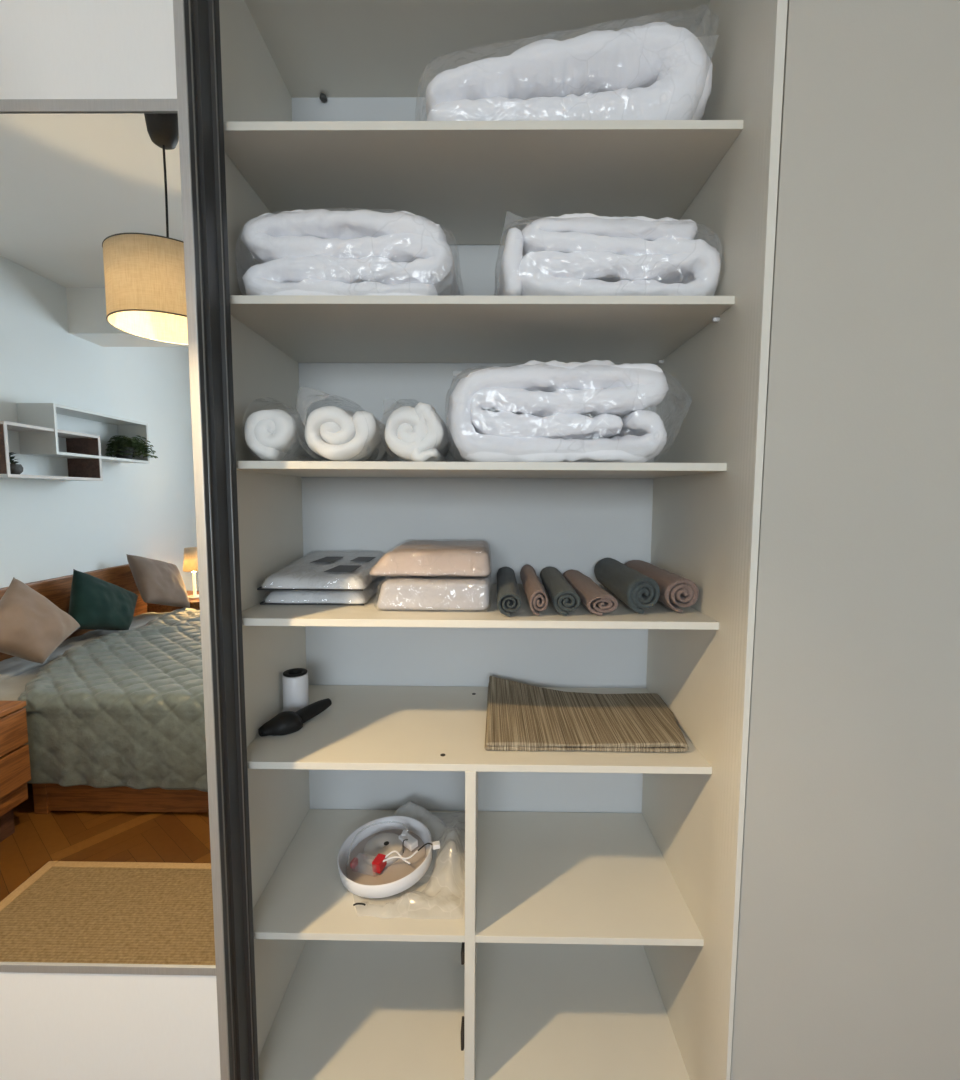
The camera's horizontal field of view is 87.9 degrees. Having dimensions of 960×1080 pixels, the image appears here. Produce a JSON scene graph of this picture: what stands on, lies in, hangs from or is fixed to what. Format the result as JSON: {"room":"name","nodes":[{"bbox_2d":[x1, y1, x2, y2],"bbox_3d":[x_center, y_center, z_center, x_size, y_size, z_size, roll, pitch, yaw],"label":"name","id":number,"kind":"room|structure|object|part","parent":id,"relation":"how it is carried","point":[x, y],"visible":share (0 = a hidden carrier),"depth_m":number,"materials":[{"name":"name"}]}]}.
{"room":"bedroom","nodes":[
{"label":"bedroom","id":0,"kind":"room"},
{"bbox_2d":[730,0,959,1079],"bbox_3d":[1.273,-0.029,1.208,1.529,2.700,0.644,0,5,1],"label":"wall","id":1,"kind":"structure","parent":0,"point":[848,960],"depth_m":0.90,"materials":[{"name":"white paint"}]},
{"label":"floor","id":2,"kind":"structure","parent":0,"visible":0},
{"bbox_2d":[0,0,787,1079],"bbox_3d":[-0.530,0.059,1.160,2.068,2.515,0.569,0,5,1],"label":"wardrobe","id":3,"kind":"object","parent":2,"relation":"on","point":[175,904],"visible":0.91,"depth_m":1.04,"materials":[{"name":"white laminate"}]},
{"bbox_3d":[-1.008,-0.925,0.806,1.035,0.408,0.015,0,5,1],"label":"panel","id":4,"kind":"part","parent":3,"relation":"part of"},
{"bbox_3d":[-1.009,-0.712,0.824,1.035,0.019,0.018,0,5,1],"label":"rail","id":5,"kind":"part","parent":3,"relation":"part of","materials":[{"name":"metal"}]},
{"bbox_3d":[-1.017,0.814,0.958,1.035,0.016,0.018,0,5,1],"label":"rail","id":6,"kind":"part","parent":3,"relation":"part of","materials":[{"name":"metal"}]},
{"bbox_2d":[0,113,215,965],"bbox_3d":[-1.013,0.052,0.892,1.035,1.513,0.015,0,5,1],"label":"mirror","id":7,"kind":"object","parent":3,"relation":"on","point":[108,801],"depth_m":0.88,"materials":[{"name":"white mirror"}]},
{"bbox_3d":[-1.018,1.048,0.979,1.035,0.451,0.015,0,5,1],"label":"panel","id":8,"kind":"part","parent":3,"relation":"part of","materials":[{"name":"white laminate"}]},
{"bbox_3d":[-0.522,0.053,1.222,0.018,2.515,0.434,0,5,1],"label":"panel","id":9,"kind":"part","parent":3,"relation":"part of","materials":[{"name":"white plastic"}]},
{"bbox_2d":[244,409,323,460],"bbox_3d":[-0.437,-0.240,1.174,0.117,0.132,0.324,0,5,1],"label":"pillow","id":10,"kind":"object","parent":3,"relation":"on","point":[273,434],"visible":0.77,"depth_m":1.02,"materials":[{"name":"white fabric"}]},
{"bbox_2d":[258,698,331,736],"bbox_3d":[-0.437,0.428,1.213,0.072,0.044,0.193,4,6,39],"label":"holder","id":11,"kind":"object","parent":3,"relation":"on","point":[286,722],"visible":1,"depth_m":1.17,"materials":[{"name":"black plastic"}]},
{"bbox_3d":[-0.424,0.431,1.251,0.042,0.031,0.117,3,6,30],"label":"arm","id":12,"kind":"part","parent":11,"relation":"part of","materials":[{"name":"black plastic"}]},
{"bbox_2d":[282,668,308,711],"bbox_3d":[-0.477,0.392,1.288,0.062,0.104,0.062,0,5,1],"label":"paper roll","id":13,"kind":"object","parent":3,"relation":"on","point":[295,680],"visible":0.8,"depth_m":1.26,"materials":[{"name":"white paper"}]},
{"bbox_2d":[260,576,387,604],"bbox_3d":[-0.382,0.119,1.283,0.246,0.035,0.313,0,5,1],"label":"sheet","id":14,"kind":"object","parent":3,"relation":"on","point":[277,597],"visible":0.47,"depth_m":1.15,"materials":[{"name":"white fabric"}]},
{"bbox_2d":[257,551,383,590],"bbox_3d":[-0.382,0.071,1.274,0.246,0.062,0.323,0,5,1],"label":"sheet","id":15,"kind":"object","parent":14,"relation":"on","point":[317,570],"visible":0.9,"depth_m":1.17,"materials":[{"name":"white fabric"}]},
{"bbox_2d":[305,406,394,460],"bbox_3d":[-0.299,-0.253,1.179,0.169,0.157,0.347,0,5,1],"label":"pillow","id":16,"kind":"object","parent":3,"relation":"on","point":[333,433],"visible":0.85,"depth_m":1.02,"materials":[{"name":"white fabric"}]},
{"bbox_2d":[241,209,460,295],"bbox_3d":[-0.265,-0.592,1.164,0.454,0.202,0.398,0,5,1],"label":"duvet","id":17,"kind":"object","parent":3,"relation":"on","point":[311,251],"visible":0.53,"depth_m":0.99,"materials":[{"name":"white fabric"}]},
{"bbox_2d":[253,809,464,941],"bbox_3d":[-0.274,0.840,1.288,0.486,0.016,0.427,0,5,1],"label":"shelf","id":18,"kind":"object","parent":3,"relation":"attached to","point":[304,896],"depth_m":1.18,"materials":[{"name":"beige laminate"}]},
{"bbox_2d":[337,816,439,897],"bbox_3d":[-0.240,0.792,1.266,0.237,0.072,0.237,5,7,43],"label":"fitting","id":19,"kind":"object","parent":3,"relation":"on","point":[383,857],"visible":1,"depth_m":1.26,"materials":[{"name":"white plastic"}]},
{"bbox_3d":[-0.239,0.810,1.269,0.200,0.020,0.200,0,5,1],"label":"plate","id":20,"kind":"part","parent":19,"relation":"part of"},
{"bbox_2d":[353,850,464,917],"bbox_3d":[-0.173,0.792,1.298,0.277,0.076,0.383,0,5,1],"label":"plastic bag","id":21,"kind":"object","parent":3,"relation":"on","point":[428,875],"visible":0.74,"depth_m":1.15,"materials":[{"name":"clear plastic"}]},
{"bbox_2d":[385,402,450,461],"bbox_3d":[-0.144,-0.247,1.164,0.146,0.149,0.316,0,5,1],"label":"pillow","id":22,"kind":"object","parent":3,"relation":"on","point":[417,433],"visible":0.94,"depth_m":1.02,"materials":[{"name":"white fabric"}]},
{"bbox_2d":[377,574,489,610],"bbox_3d":[-0.101,0.107,1.228,0.258,0.072,0.321,0,5,1],"label":"sheet","id":23,"kind":"object","parent":3,"relation":"on","point":[445,592],"visible":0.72,"depth_m":1.08,"materials":[{"name":"white fabric"}]},
{"bbox_2d":[370,540,490,576],"bbox_3d":[-0.124,0.043,1.236,0.306,0.071,0.316,0,5,1],"label":"sheet","id":24,"kind":"object","parent":23,"relation":"on","point":[419,557],"visible":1,"depth_m":1.11,"materials":[{"name":"beige fabric"}]},
{"bbox_3d":[-0.019,1.217,1.318,1.000,0.016,0.427,0,5,1],"label":"panel","id":25,"kind":"part","parent":3,"relation":"part of","materials":[{"name":"white plastic"}]},
{"bbox_3d":[-0.526,0.034,1.441,2.068,2.515,0.006,0,5,1],"label":"panel","id":26,"kind":"part","parent":3,"relation":"part of","materials":[{"name":"white laminate"}]},
{"bbox_3d":[-0.006,-1.169,1.110,1.000,0.016,0.430,0,5,1],"label":"panel","id":27,"kind":"part","parent":3,"relation":"part of","materials":[{"name":"white plastic"}]},
{"bbox_2d":[247,685,711,773],"bbox_3d":[-0.015,0.457,1.251,1.000,0.016,0.427,0,5,1],"label":"shelf","id":28,"kind":"object","parent":3,"relation":"attached to","point":[364,727],"depth_m":1.13,"materials":[{"name":"beige laminate"}]},
{"bbox_2d":[242,584,718,629],"bbox_3d":[-0.013,0.152,1.225,1.000,0.016,0.427,0,5,1],"label":"shelf","id":29,"kind":"object","parent":3,"relation":"attached to","point":[694,617],"depth_m":1.03,"materials":[{"name":"beige laminate"}]},
{"bbox_2d":[236,461,726,478],"bbox_3d":[-0.012,-0.165,1.197,1.000,0.016,0.427,0,5,1],"label":"shelf","id":30,"kind":"object","parent":3,"relation":"attached to","point":[245,469],"depth_m":1.01,"materials":[{"name":"beige laminate"}]},
{"bbox_2d":[230,295,734,362],"bbox_3d":[-0.010,-0.481,1.169,1.000,0.016,0.427,0,5,1],"label":"shelf","id":31,"kind":"object","parent":3,"relation":"attached to","point":[298,328],"depth_m":1.08,"materials":[{"name":"beige laminate"}]},
{"bbox_2d":[224,120,742,244],"bbox_3d":[-0.008,-0.793,1.142,1.000,0.016,0.427,0,5,1],"label":"shelf","id":32,"kind":"object","parent":3,"relation":"attached to","point":[479,181],"depth_m":1.04,"materials":[{"name":"beige laminate"}]},
{"bbox_2d":[497,566,521,615],"bbox_3d":[0.067,0.117,1.221,0.052,0.054,0.395,0,5,2],"label":"rolled towel","id":33,"kind":"object","parent":3,"relation":"on","point":[508,594],"visible":1,"depth_m":1.06,"materials":[{"name":"grey fabric"}]},
{"bbox_2d":[520,564,547,615],"bbox_3d":[0.129,0.114,1.225,0.044,0.059,0.392,0,5,2],"label":"rolled towel","id":34,"kind":"object","parent":3,"relation":"on","point":[535,593],"visible":1,"depth_m":1.07,"materials":[{"name":"brown fabric"}]},
{"bbox_2d":[447,360,668,462],"bbox_3d":[0.183,-0.282,1.185,0.513,0.220,0.400,0,5,1],"label":"duvet","id":35,"kind":"object","parent":3,"relation":"on","point":[593,410],"visible":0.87,"depth_m":1.02,"materials":[{"name":"white fabric"}]},
{"bbox_2d":[540,566,580,615],"bbox_3d":[0.190,0.116,1.230,0.059,0.056,0.380,1,5,2],"label":"rolled towel","id":36,"kind":"object","parent":3,"relation":"on","point":[563,596],"visible":1,"depth_m":1.08,"materials":[{"name":"grey fabric"}]},
{"bbox_2d":[426,22,711,120],"bbox_3d":[0.170,-0.929,1.125,0.610,0.258,0.393,0,5,1],"label":"duvet","id":37,"kind":"object","parent":3,"relation":"on","point":[654,70],"visible":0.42,"depth_m":0.97,"materials":[{"name":"white fabric"}]},
{"bbox_2d":[485,676,688,752],"bbox_3d":[0.250,0.426,1.242,0.476,0.050,0.344,0,5,1],"label":"woven mat","id":38,"kind":"object","parent":3,"relation":"on","point":[520,716],"visible":1,"depth_m":1.19,"materials":[{"name":"fabric"}]},
{"bbox_2d":[475,811,703,945],"bbox_3d":[0.237,0.844,1.282,0.490,0.016,0.427,0,5,1],"label":"shelf","id":39,"kind":"object","parent":3,"relation":"attached to","point":[543,877],"depth_m":1.22,"materials":[{"name":"beige laminate"}]},
{"bbox_2d":[563,569,617,615],"bbox_3d":[0.261,0.122,1.230,0.070,0.045,0.378,0,5,1],"label":"rolled towel","id":40,"kind":"object","parent":3,"relation":"on","point":[593,597],"visible":0.96,"depth_m":1.09,"materials":[{"name":"pink fabric"}]},
{"bbox_2d":[498,213,720,295],"bbox_3d":[0.258,-0.581,1.159,0.452,0.187,0.397,0,5,1],"label":"duvet","id":41,"kind":"object","parent":3,"relation":"on","point":[576,254],"visible":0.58,"depth_m":0.99,"materials":[{"name":"white fabric"}]},
{"bbox_2d":[594,558,659,613],"bbox_3d":[0.355,0.104,1.234,0.076,0.081,0.361,0,5,2],"label":"rolled towel","id":42,"kind":"object","parent":3,"relation":"on","point":[637,591],"visible":1,"depth_m":1.09,"materials":[{"name":"grey fabric"}]},
{"bbox_2d":[625,560,698,612],"bbox_3d":[0.437,0.106,1.240,0.078,0.077,0.353,0,5,1],"label":"rolled towel","id":43,"kind":"object","parent":3,"relation":"on","point":[675,590],"visible":0.69,"depth_m":1.08,"materials":[{"name":"fabric"}]},
{"bbox_3d":[0.495,0.064,1.163,0.018,2.515,0.528,0,5,1],"label":"panel","id":44,"kind":"part","parent":3,"relation":"part of","materials":[{"name":"white plastic"}]}
]}

